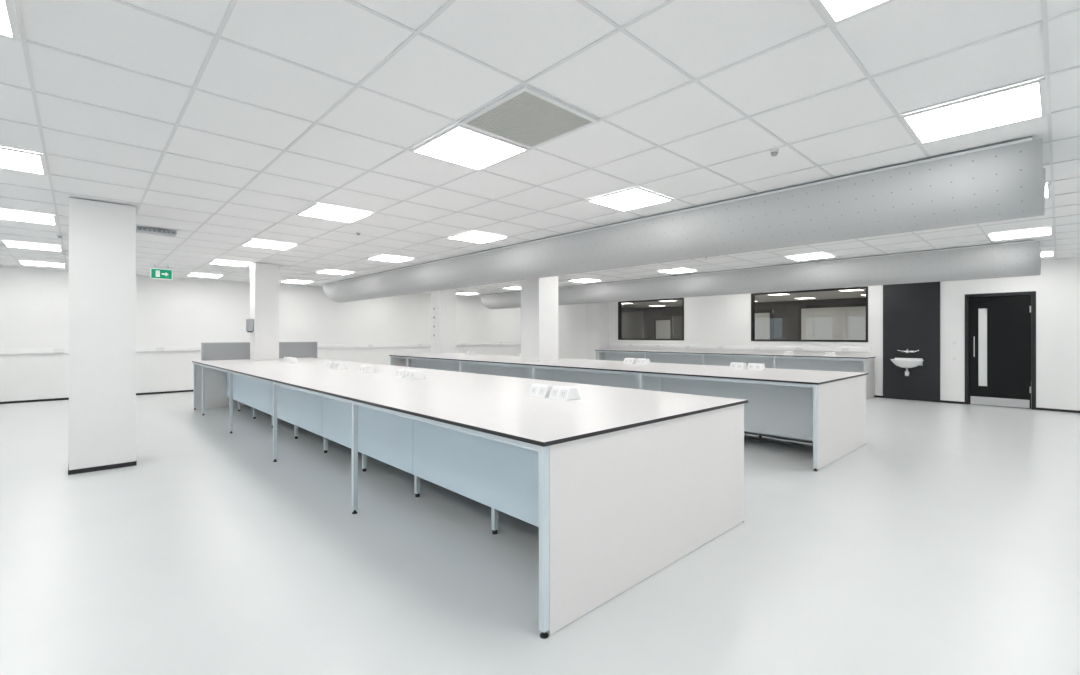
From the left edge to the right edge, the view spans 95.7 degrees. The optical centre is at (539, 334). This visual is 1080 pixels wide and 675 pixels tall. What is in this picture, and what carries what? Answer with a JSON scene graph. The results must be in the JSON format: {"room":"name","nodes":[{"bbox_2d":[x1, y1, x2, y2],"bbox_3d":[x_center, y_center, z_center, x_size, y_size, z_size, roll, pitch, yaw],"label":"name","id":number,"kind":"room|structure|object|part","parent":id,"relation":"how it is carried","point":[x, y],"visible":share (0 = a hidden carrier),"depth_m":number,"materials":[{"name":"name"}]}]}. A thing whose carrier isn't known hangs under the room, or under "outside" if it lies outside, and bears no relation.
{"room":"laboratory","nodes":[
{"label":"laboratory","id":0,"kind":"room"},
{"bbox_2d":[0,266,520,401],"bbox_3d":[-6.963,0.004,13.495,17.750,2.752,0.200,0,0,-43],"label":"wall","id":1,"kind":"structure","parent":0,"point":[34,303],"depth_m":12.01,"materials":[{"name":"paint"}]},
{"bbox_2d":[0,390,193,403],"bbox_3d":[-6.890,1.357,13.418,17.350,0.045,0.012,0,0,-43],"label":"baseboard","id":2,"kind":"structure","parent":1,"relation":"attached to","point":[53,399],"depth_m":10.34,"materials":[{"name":"black"}]},
{"bbox_2d":[0,342,520,353],"bbox_3d":[-6.874,0.330,13.401,17.350,0.100,0.058,0,0,-43],"label":"trim trunking end","id":3,"kind":"object","parent":1,"relation":"attached to","point":[192,348],"visible":0.71,"depth_m":11.91,"materials":[{"name":"white plastic"}]},
{"bbox_2d":[0,392,1079,674],"bbox_3d":[2.357,1.430,9.425,25.750,0.100,18.900,0,0,-43],"label":"floor","id":4,"kind":"structure","parent":0,"point":[947,542],"depth_m":2.89,"materials":[{"name":"plastic"}]},
{"bbox_2d":[68,197,136,474],"bbox_3d":[-4.635,0.010,5.182,0.522,2.740,0.512,0,0,-43],"label":"structural column","id":5,"kind":"structure","parent":4,"relation":"on","point":[102,235],"depth_m":4.99,"materials":[{"name":"paint"}]},
{"bbox_2d":[201,342,316,360],"bbox_3d":[-5.591,0.762,9.884,2.080,1.235,0.050,0,0,-43],"label":"screen","id":6,"kind":"object","parent":4,"relation":"on","point":[227,350],"visible":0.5,"depth_m":9.61,"materials":[{"name":"grey"}]},
{"bbox_2d":[250,263,278,406],"bbox_3d":[-5.338,0.010,9.476,0.422,2.740,0.392,0,0,-43],"label":"structural column","id":7,"kind":"structure","parent":4,"relation":"on","point":[264,278],"depth_m":9.34,"materials":[{"name":"paint"}]},
{"bbox_2d":[246,319,253,331],"bbox_3d":[-5.507,-0.175,9.283,0.099,0.250,0.170,0,0,-43],"label":"soap dispenser","id":8,"kind":"object","parent":7,"relation":"attached to","point":[249,322],"visible":1,"depth_m":9.23,"materials":[{"name":"plastic"}]},
{"bbox_2d":[431,288,455,353],"bbox_3d":[-2.778,0.010,14.067,0.542,2.740,0.512,0,0,-43],"label":"structural column","id":9,"kind":"structure","parent":4,"relation":"on","point":[444,301],"depth_m":13.88,"materials":[{"name":"paint"}]},
{"bbox_2d":[433,306,435,337],"bbox_3d":[-2.984,-0.370,13.881,0.025,0.882,0.107,0,0,-43],"label":"switch plates","id":10,"kind":"object","parent":9,"relation":"attached to","point":[434,307],"visible":1,"depth_m":13.87,"materials":[{"name":"white plastic"}]},
{"bbox_2d":[192,357,747,638],"bbox_3d":[-2.449,0.930,6.332,2.090,0.900,9.420,0,0,-43],"label":"laboratory bench","id":11,"kind":"object","parent":4,"relation":"on","point":[619,485],"visible":0.99,"depth_m":3.20,"materials":[{"name":"laminate"}]},
{"bbox_2d":[286,357,298,362],"bbox_3d":[-4.283,0.435,8.464,0.157,0.090,0.190,0,0,-43],"label":"pod","id":12,"kind":"object","parent":11,"relation":"on","point":[290,359],"visible":0.97,"depth_m":8.41,"materials":[{"name":"white plastic"}]},
{"bbox_2d":[325,361,333,368],"bbox_3d":[-3.015,0.435,7.117,0.157,0.090,0.190,0,0,-43],"label":"pod","id":13,"kind":"object","parent":11,"relation":"on","point":[329,364],"visible":0.52,"depth_m":7.05,"materials":[{"name":"white plastic"}]},
{"bbox_2d":[331,362,346,368],"bbox_3d":[-2.844,0.435,6.935,0.157,0.090,0.190,0,0,-43],"label":"pod","id":14,"kind":"object","parent":11,"relation":"on","point":[337,365],"visible":1,"depth_m":6.88,"materials":[{"name":"white plastic"}]},
{"bbox_2d":[358,365,374,372],"bbox_3d":[-2.228,0.435,6.279,0.157,0.090,0.190,0,0,-43],"label":"pod","id":15,"kind":"object","parent":11,"relation":"on","point":[363,368],"visible":0.98,"depth_m":6.22,"materials":[{"name":"white plastic"}]},
{"bbox_2d":[394,369,408,377],"bbox_3d":[-1.542,0.435,5.551,0.157,0.090,0.190,0,0,-43],"label":"pod","id":16,"kind":"object","parent":11,"relation":"on","point":[400,373],"visible":0.7,"depth_m":5.49,"materials":[{"name":"white plastic"}]},
{"bbox_2d":[405,370,425,379],"bbox_3d":[-1.371,0.435,5.369,0.157,0.090,0.190,0,0,-43],"label":"pod","id":17,"kind":"object","parent":11,"relation":"on","point":[411,374],"visible":1,"depth_m":5.31,"materials":[{"name":"white plastic"}]},
{"bbox_2d":[192,357,747,446],"bbox_3d":[-2.449,0.490,6.332,2.090,0.020,9.420,0,0,-43],"label":"countertop","id":18,"kind":"structure","parent":11,"relation":"on","point":[502,406],"depth_m":3.64,"materials":[{"name":"laminate"}]},
{"bbox_2d":[528,383,554,397],"bbox_3d":[0.026,0.435,3.855,0.157,0.090,0.190,0,0,-43],"label":"pod","id":19,"kind":"object","parent":11,"relation":"on","point":[537,390],"visible":0.82,"depth_m":3.80,"materials":[{"name":"white plastic"}]},
{"bbox_2d":[548,386,579,400],"bbox_3d":[0.183,0.435,3.687,0.157,0.090,0.190,0,0,-43],"label":"pod","id":20,"kind":"object","parent":11,"relation":"on","point":[565,393],"visible":1,"depth_m":3.63,"materials":[{"name":"white plastic"}]},
{"bbox_2d":[521,276,557,360],"bbox_3d":[-0.007,0.010,9.246,0.512,2.740,0.512,0,0,-43],"label":"structural column","id":21,"kind":"structure","parent":4,"relation":"on","point":[539,296],"depth_m":9.06,"materials":[{"name":"paint"}]},
{"bbox_2d":[389,353,867,470],"bbox_3d":[0.270,0.930,8.959,1.870,0.900,9.360,0,0,-43],"label":"laboratory bench","id":22,"kind":"object","parent":4,"relation":"on","point":[826,410],"visible":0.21,"depth_m":5.98,"materials":[{"name":"laminate"}]},
{"bbox_2d":[465,351,474,354],"bbox_3d":[-1.661,0.435,11.617,0.157,0.090,0.190,0,0,-43],"label":"pod","id":23,"kind":"object","parent":22,"relation":"on","point":[467,352],"visible":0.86,"depth_m":11.56,"materials":[{"name":"white plastic"}]},
{"bbox_2d":[389,353,867,384],"bbox_3d":[0.270,0.490,8.959,1.870,0.020,9.360,0,0,-43],"label":"countertop","id":24,"kind":"structure","parent":22,"relation":"on","point":[815,377],"depth_m":6.80,"materials":[{"name":"laminate"}]},
{"bbox_2d":[624,358,636,363],"bbox_3d":[1.525,0.435,8.230,0.157,0.090,0.190,0,0,-43],"label":"pod","id":25,"kind":"object","parent":22,"relation":"on","point":[626,360],"visible":0.91,"depth_m":8.17,"materials":[{"name":"white plastic"}]},
{"bbox_2d":[636,358,649,364],"bbox_3d":[1.696,0.435,8.048,0.157,0.090,0.190,0,0,-43],"label":"pod","id":26,"kind":"object","parent":22,"relation":"on","point":[639,361],"visible":0.98,"depth_m":7.99,"materials":[{"name":"white plastic"}]},
{"bbox_2d":[729,362,746,369],"bbox_3d":[2.792,0.435,6.883,0.157,0.090,0.190,0,0,-43],"label":"pod","id":27,"kind":"object","parent":22,"relation":"on","point":[741,366],"visible":0.94,"depth_m":6.83,"materials":[{"name":"white plastic"}]},
{"bbox_2d":[747,363,765,370],"bbox_3d":[2.964,0.435,6.701,0.157,0.090,0.190,0,0,-43],"label":"pod","id":28,"kind":"object","parent":22,"relation":"on","point":[751,366],"visible":0.99,"depth_m":6.66,"materials":[{"name":"white plastic"}]},
{"bbox_2d":[595,349,875,399],"bbox_3d":[4.605,0.930,13.310,0.748,0.900,7.480,0,0,-43],"label":"bench","id":29,"kind":"object","parent":4,"relation":"on","point":[862,364],"visible":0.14,"depth_m":12.19,"materials":[{"name":"laminate"}]},
{"bbox_2d":[784,351,794,354],"bbox_3d":[6.058,0.435,11.877,0.157,0.090,0.190,0,0,-43],"label":"pod","id":30,"kind":"object","parent":29,"relation":"on","point":[786,352],"visible":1,"depth_m":11.82,"materials":[{"name":"white plastic"}]},
{"bbox_2d":[825,352,835,355],"bbox_3d":[6.674,0.435,11.221,0.157,0.090,0.190,0,0,-43],"label":"pod","id":31,"kind":"object","parent":29,"relation":"on","point":[827,353],"visible":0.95,"depth_m":11.17,"materials":[{"name":"white plastic"}]},
{"bbox_2d":[0,0,1079,307],"bbox_3d":[2.357,-1.416,9.425,25.750,0.088,18.900,0,0,-43],"label":"ceiling","id":32,"kind":"structure","parent":0,"point":[521,39],"depth_m":3.02,"materials":[{"name":"tile"}]},
{"bbox_2d":[0,0,20,41],"bbox_3d":[-2.410,-1.358,1.810,0.634,0.011,0.634,0,0,-43],"label":"ceiling light panel","id":33,"kind":"object","parent":32,"relation":"in","point":[9,28],"depth_m":2.11,"materials":[{"name":"white plastic"}]},
{"bbox_2d":[0,147,47,175],"bbox_3d":[-4.192,-1.358,3.704,0.634,0.011,0.634,0,0,-43],"label":"ceiling light panel","id":34,"kind":"object","parent":32,"relation":"in","point":[10,159],"depth_m":3.82,"materials":[{"name":"white plastic"}]},
{"bbox_2d":[0,209,57,225],"bbox_3d":[-5.973,-1.358,5.598,0.634,0.011,0.634,0,0,-43],"label":"ceiling light panel","id":35,"kind":"object","parent":32,"relation":"in","point":[11,215],"depth_m":5.64,"materials":[{"name":"white plastic"}]},
{"bbox_2d":[1,240,62,251],"bbox_3d":[-7.755,-1.358,7.492,0.634,0.011,0.634,0,0,-43],"label":"ceiling light panel","id":36,"kind":"object","parent":32,"relation":"in","point":[13,244],"depth_m":7.49,"materials":[{"name":"white plastic"}]},
{"bbox_2d":[17,260,65,267],"bbox_3d":[-9.536,-1.358,9.385,0.634,0.011,0.634,0,0,-43],"label":"ceiling light panel","id":37,"kind":"object","parent":32,"relation":"in","point":[21,262],"depth_m":9.40,"materials":[{"name":"white plastic"}]},
{"bbox_2d":[136,226,176,236],"bbox_3d":[-4.956,-1.335,6.319,0.400,0.050,0.164,0,0,-43],"label":"air vent","id":38,"kind":"object","parent":32,"relation":"in","point":[138,229],"depth_m":6.27,"materials":[{"name":"grey metal"}]},
{"bbox_2d":[150,267,172,279],"bbox_3d":[-7.326,-1.220,9.466,0.340,0.280,0.050,0,0,-43],"label":"exit sign","id":39,"kind":"object","parent":32,"relation":"hanging from","point":[155,272],"visible":1,"depth_m":9.45,"materials":[{"name":"green plastic"}]},
{"bbox_2d":[186,273,224,277],"bbox_3d":[-7.642,-1.358,11.167,0.634,0.011,0.634,0,0,-43],"label":"ceiling light panel","id":40,"kind":"object","parent":32,"relation":"in","point":[190,274],"depth_m":11.14,"materials":[{"name":"white plastic"}]},
{"bbox_2d":[208,259,253,266],"bbox_3d":[-5.861,-1.358,9.273,0.634,0.011,0.634,0,0,-43],"label":"ceiling light panel","id":41,"kind":"object","parent":32,"relation":"in","point":[218,262],"depth_m":9.27,"materials":[{"name":"white plastic"}]},
{"bbox_2d":[241,239,298,249],"bbox_3d":[-4.079,-1.358,7.379,0.634,0.011,0.634,0,0,-43],"label":"ceiling light panel","id":42,"kind":"object","parent":32,"relation":"in","point":[252,242],"depth_m":7.32,"materials":[{"name":"white plastic"}]},
{"bbox_2d":[280,280,311,283],"bbox_3d":[-6.222,-1.358,12.503,0.634,0.011,0.634,0,0,-43],"label":"ceiling light panel","id":43,"kind":"object","parent":32,"relation":"in","point":[285,281],"depth_m":12.40,"materials":[{"name":"white plastic"}]},
{"bbox_2d":[296,203,374,223],"bbox_3d":[-2.298,-1.358,5.486,0.634,0.011,0.634,0,0,-43],"label":"ceiling light panel","id":44,"kind":"object","parent":32,"relation":"in","point":[316,210],"depth_m":5.45,"materials":[{"name":"white plastic"}]},
{"bbox_2d":[315,269,355,274],"bbox_3d":[-4.440,-1.358,10.609,0.634,0.011,0.634,0,0,-43],"label":"ceiling light panel","id":45,"kind":"object","parent":32,"relation":"in","point":[325,271],"depth_m":10.60,"materials":[{"name":"white plastic"}]},
{"bbox_2d":[366,254,415,262],"bbox_3d":[-2.659,-1.358,8.716,0.634,0.011,0.634,0,0,-43],"label":"ceiling light panel","id":46,"kind":"object","parent":32,"relation":"in","point":[388,258],"depth_m":8.66,"materials":[{"name":"white plastic"}]},
{"bbox_2d":[456,292,478,294],"bbox_3d":[-2.434,-1.358,16.066,0.634,0.011,0.634,0,0,-43],"label":"ceiling light panel","id":47,"kind":"object","parent":32,"relation":"in","point":[463,293],"depth_m":15.97,"materials":[{"name":"white plastic"}]},
{"bbox_2d":[409,123,530,170],"bbox_3d":[-0.516,-1.358,3.592,0.634,0.011,0.634,0,0,-43],"label":"ceiling light panel","id":48,"kind":"object","parent":32,"relation":"in","point":[460,145],"depth_m":3.55,"materials":[{"name":"white plastic"}]},
{"bbox_2d":[445,230,508,243],"bbox_3d":[-0.877,-1.358,6.822,0.634,0.011,0.634,0,0,-43],"label":"ceiling light panel","id":49,"kind":"object","parent":32,"relation":"in","point":[469,236],"depth_m":6.80,"materials":[{"name":"white plastic"}]},
{"bbox_2d":[503,286,520,289],"bbox_3d":[-0.653,-1.358,14.172,0.634,0.011,0.634,0,0,-43],"label":"ceiling light panel","id":50,"kind":"object","parent":32,"relation":"in","point":[516,288],"depth_m":14.25,"materials":[{"name":"white plastic"}]},
{"bbox_2d":[459,85,598,148],"bbox_3d":[-0.071,-1.358,3.118,0.634,0.011,0.634,0,0,-43],"label":"grille","id":51,"kind":"object","parent":32,"relation":"in","point":[526,117],"depth_m":3.08,"materials":[{"name":"grey metal"}]},
{"bbox_2d":[0,0,1079,296],"bbox_3d":[-0.556,-1.369,6.685,17.350,0.008,18.500,0,0,-43],"label":"grid","id":52,"kind":"object","parent":32,"relation":"attached to","point":[1044,14],"visible":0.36,"depth_m":3.25,"materials":[{"name":"white metal"}]},
{"bbox_2d":[569,279,601,282],"bbox_3d":[1.129,-1.358,12.278,0.634,0.011,0.634,0,0,-43],"label":"ceiling light panel","id":53,"kind":"object","parent":32,"relation":"in","point":[579,280],"depth_m":12.18,"materials":[{"name":"white plastic"}]},
{"bbox_2d":[585,186,674,211],"bbox_3d":[0.904,-1.358,4.928,0.634,0.011,0.634,0,0,-43],"label":"ceiling light panel","id":54,"kind":"object","parent":32,"relation":"in","point":[633,198],"depth_m":4.89,"materials":[{"name":"white plastic"}]},
{"bbox_2d":[656,268,696,273],"bbox_3d":[2.910,-1.358,10.385,0.634,0.011,0.634,0,0,-43],"label":"ceiling light panel","id":55,"kind":"object","parent":32,"relation":"in","point":[679,270],"depth_m":10.37,"materials":[{"name":"white plastic"}]},
{"bbox_2d":[321,136,1044,302],"bbox_3d":[-0.974,-1.127,8.646,0.914,0.473,13.770,0,0,-43],"label":"ventilation duct","id":56,"kind":"object","parent":32,"relation":"attached to","point":[1005,180],"visible":1,"depth_m":4.66,"materials":[{"name":"fabric"}]},
{"bbox_2d":[479,240,1040,308],"bbox_3d":[2.813,-1.125,12.188,0.924,0.478,13.500,0,0,-43],"label":"ventilation duct","id":57,"kind":"object","parent":32,"relation":"attached to","point":[1018,258],"visible":0.88,"depth_m":9.04,"materials":[{"name":"fabric"}]},
{"bbox_2d":[770,149,778,155],"bbox_3d":[1.738,-1.350,3.626,0.060,0.040,0.060,0,0,-43],"label":"smoke detector","id":58,"kind":"object","parent":32,"relation":"attached to","point":[774,152],"visible":1,"depth_m":3.61,"materials":[{"name":"white plastic"}]},
{"bbox_2d":[785,252,835,260],"bbox_3d":[4.692,-1.358,8.491,0.634,0.011,0.634,0,0,-43],"label":"ceiling light panel","id":59,"kind":"object","parent":32,"relation":"in","point":[821,255],"depth_m":8.44,"materials":[{"name":"white plastic"}]},
{"bbox_2d":[812,0,895,26],"bbox_3d":[1.265,-1.358,1.698,0.634,0.011,0.634,0,0,-43],"label":"ceiling light panel","id":60,"kind":"object","parent":32,"relation":"in","point":[835,12],"depth_m":2.02,"materials":[{"name":"white plastic"}]},
{"bbox_2d":[899,77,1046,144],"bbox_3d":[2.685,-1.358,3.034,0.634,0.011,0.634,0,0,-43],"label":"ceiling light panel","id":61,"kind":"object","parent":32,"relation":"in","point":[1026,101],"depth_m":2.99,"materials":[{"name":"white plastic"}]},
{"bbox_2d":[986,227,1053,240],"bbox_3d":[6.473,-1.358,6.597,0.634,0.011,0.634,0,0,-43],"label":"ceiling light panel","id":62,"kind":"object","parent":32,"relation":"in","point":[1047,230],"depth_m":6.58,"materials":[{"name":"white plastic"}]},
{"bbox_2d":[586,302,608,359],"bbox_3d":[1.915,0.010,16.354,0.500,2.740,0.600,0,0,-43],"label":"pilaster","id":63,"kind":"object","parent":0,"point":[597,314],"visible":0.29,"depth_m":16.15,"materials":[{"name":"paint"}]},
{"bbox_2d":[622,307,642,338],"bbox_3d":[2.359,0.010,22.230,7.800,2.740,0.150,0,0,-43],"label":"wall","id":64,"kind":"structure","parent":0,"point":[632,318],"depth_m":24.21,"materials":[{"name":"grey paint"}]},
{"bbox_2d":[643,297,865,339],"bbox_3d":[11.644,0.004,18.161,0.150,2.752,18.500,0,0,-43],"label":"wall","id":65,"kind":"structure","parent":0,"point":[785,313],"depth_m":20.07,"materials":[{"name":"grey paint"}]},
{"bbox_2d":[654,318,672,338],"bbox_3d":[6.045,-0.030,23.946,0.080,1.620,1.040,0,0,-43],"label":"blind panel","id":66,"kind":"object","parent":65,"relation":"attached to","point":[663,327],"visible":0.64,"depth_m":23.90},
{"bbox_2d":[755,310,772,338],"bbox_3d":[9.278,-0.130,20.508,0.080,1.820,0.960,0,0,-43],"label":"blind panel","id":67,"kind":"object","parent":65,"relation":"attached to","point":[763,318],"visible":0.43,"depth_m":20.39,"materials":[{"name":"white fabric"}]},
{"bbox_2d":[798,303,865,339],"bbox_3d":[11.183,-0.190,18.483,0.080,1.940,2.640,0,0,-43],"label":"blind panel","id":68,"kind":"object","parent":65,"relation":"attached to","point":[832,321],"visible":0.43,"depth_m":18.53,"materials":[{"name":"beige fabric"}]},
{"bbox_2d":[794,297,815,298],"bbox_3d":[9.709,-1.355,17.920,0.600,0.030,0.600,0,0,-43],"label":"ceiling light panel","id":69,"kind":"object","parent":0,"point":[796,297],"depth_m":17.90,"materials":[{"name":"white plastic"}]},
{"bbox_2d":[558,257,1079,410],"bbox_3d":[5.817,0.004,12.680,0.150,2.752,18.500,0,0,-43],"label":"wall","id":70,"kind":"structure","parent":0,"point":[721,320],"depth_m":9.93,"materials":[{"name":"paint"}]},
{"bbox_2d":[618,298,683,339],"bbox_3d":[3.424,-0.465,15.193,0.132,1.250,2.400,0,0,-43],"label":"window","id":71,"kind":"structure","parent":70,"relation":"in","point":[682,299],"depth_m":15.38,"materials":[{"name":"black"}]},
{"bbox_2d":[609,344,869,351],"bbox_3d":[4.833,0.335,13.574,0.058,0.090,7.350,0,0,-43],"label":"trim trunking","id":72,"kind":"structure","parent":70,"relation":"attached to","point":[612,345],"depth_m":12.76,"materials":[{"name":"white plastic"}]},
{"bbox_2d":[751,286,867,341],"bbox_3d":[6.487,-0.465,11.937,0.132,1.250,2.620,0,0,-43],"label":"window","id":73,"kind":"structure","parent":70,"relation":"in","point":[864,287],"depth_m":11.90,"materials":[{"name":"black"}]},
{"bbox_2d":[883,282,939,401],"bbox_3d":[7.862,0.120,10.375,0.028,2.520,0.980,0,0,-43],"label":"panel","id":74,"kind":"object","parent":70,"relation":"attached to","point":[911,311],"visible":0.86,"depth_m":10.33,"materials":[{"name":"black"}]},
{"bbox_2d":[890,349,923,375],"bbox_3d":[7.685,0.574,10.249,0.402,0.572,0.571,0,0,-43],"label":"basin","id":75,"kind":"object","parent":74,"relation":"attached to","point":[906,363],"visible":1,"depth_m":10.21,"materials":[{"name":"white ceramic"}]},
{"bbox_3d":[7.685,0.602,10.249,0.402,0.176,0.571,0,0,-43],"label":"bowl","id":76,"kind":"part","parent":75,"relation":"part of","materials":[{"name":"white ceramic"}]},
{"bbox_2d":[897,349,919,352],"bbox_3d":[7.758,0.334,10.318,0.202,0.092,0.386,0,0,-43],"label":"mixer tap","id":77,"kind":"object","parent":75,"relation":"on","point":[907,350],"depth_m":10.31,"materials":[{"name":"silver metal"}]},
{"bbox_2d":[952,340,956,345],"bbox_3d":[8.354,0.165,9.863,0.015,0.130,0.080,0,0,-43],"label":"light switch","id":78,"kind":"object","parent":70,"relation":"attached to","point":[954,342],"visible":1,"depth_m":9.86,"materials":[{"name":"white plastic"}]},
{"bbox_2d":[874,395,1079,412],"bbox_3d":[5.762,1.357,12.620,0.012,0.045,18.488,0,0,-43],"label":"baseboard","id":79,"kind":"structure","parent":70,"relation":"attached to","point":[878,396],"depth_m":8.94,"materials":[{"name":"black"}]},
{"bbox_2d":[965,291,1035,409],"bbox_3d":[8.851,0.285,9.425,0.170,2.189,0.998,0,0,-43],"label":"door","id":80,"kind":"structure","parent":70,"relation":"in","point":[1000,328],"depth_m":9.38,"materials":[{"name":"black wood"}]},
{"bbox_2d":[838,289,864,290],"bbox_3d":[9.327,-1.355,14.677,0.600,0.030,0.600,0,0,-43],"label":"ceiling light panel","id":81,"kind":"object","parent":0,"point":[855,289],"depth_m":14.72,"materials":[{"name":"white plastic"}]},
{"bbox_2d":[1041,251,1054,256],"bbox_3d":[8.367,-1.358,8.379,0.634,0.011,0.634,0,0,-43],"label":"ceiling light panel","id":82,"kind":"object","parent":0,"point":[1050,253],"depth_m":8.21,"materials":[{"name":"white plastic"}]},
{"bbox_2d":[1045,182,1051,197],"bbox_3d":[4.579,-1.358,4.816,0.634,0.011,0.634,0,0,-43],"label":"ceiling light panel","id":83,"kind":"object","parent":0,"point":[1048,190],"depth_m":4.59,"materials":[{"name":"white plastic"}]}
]}

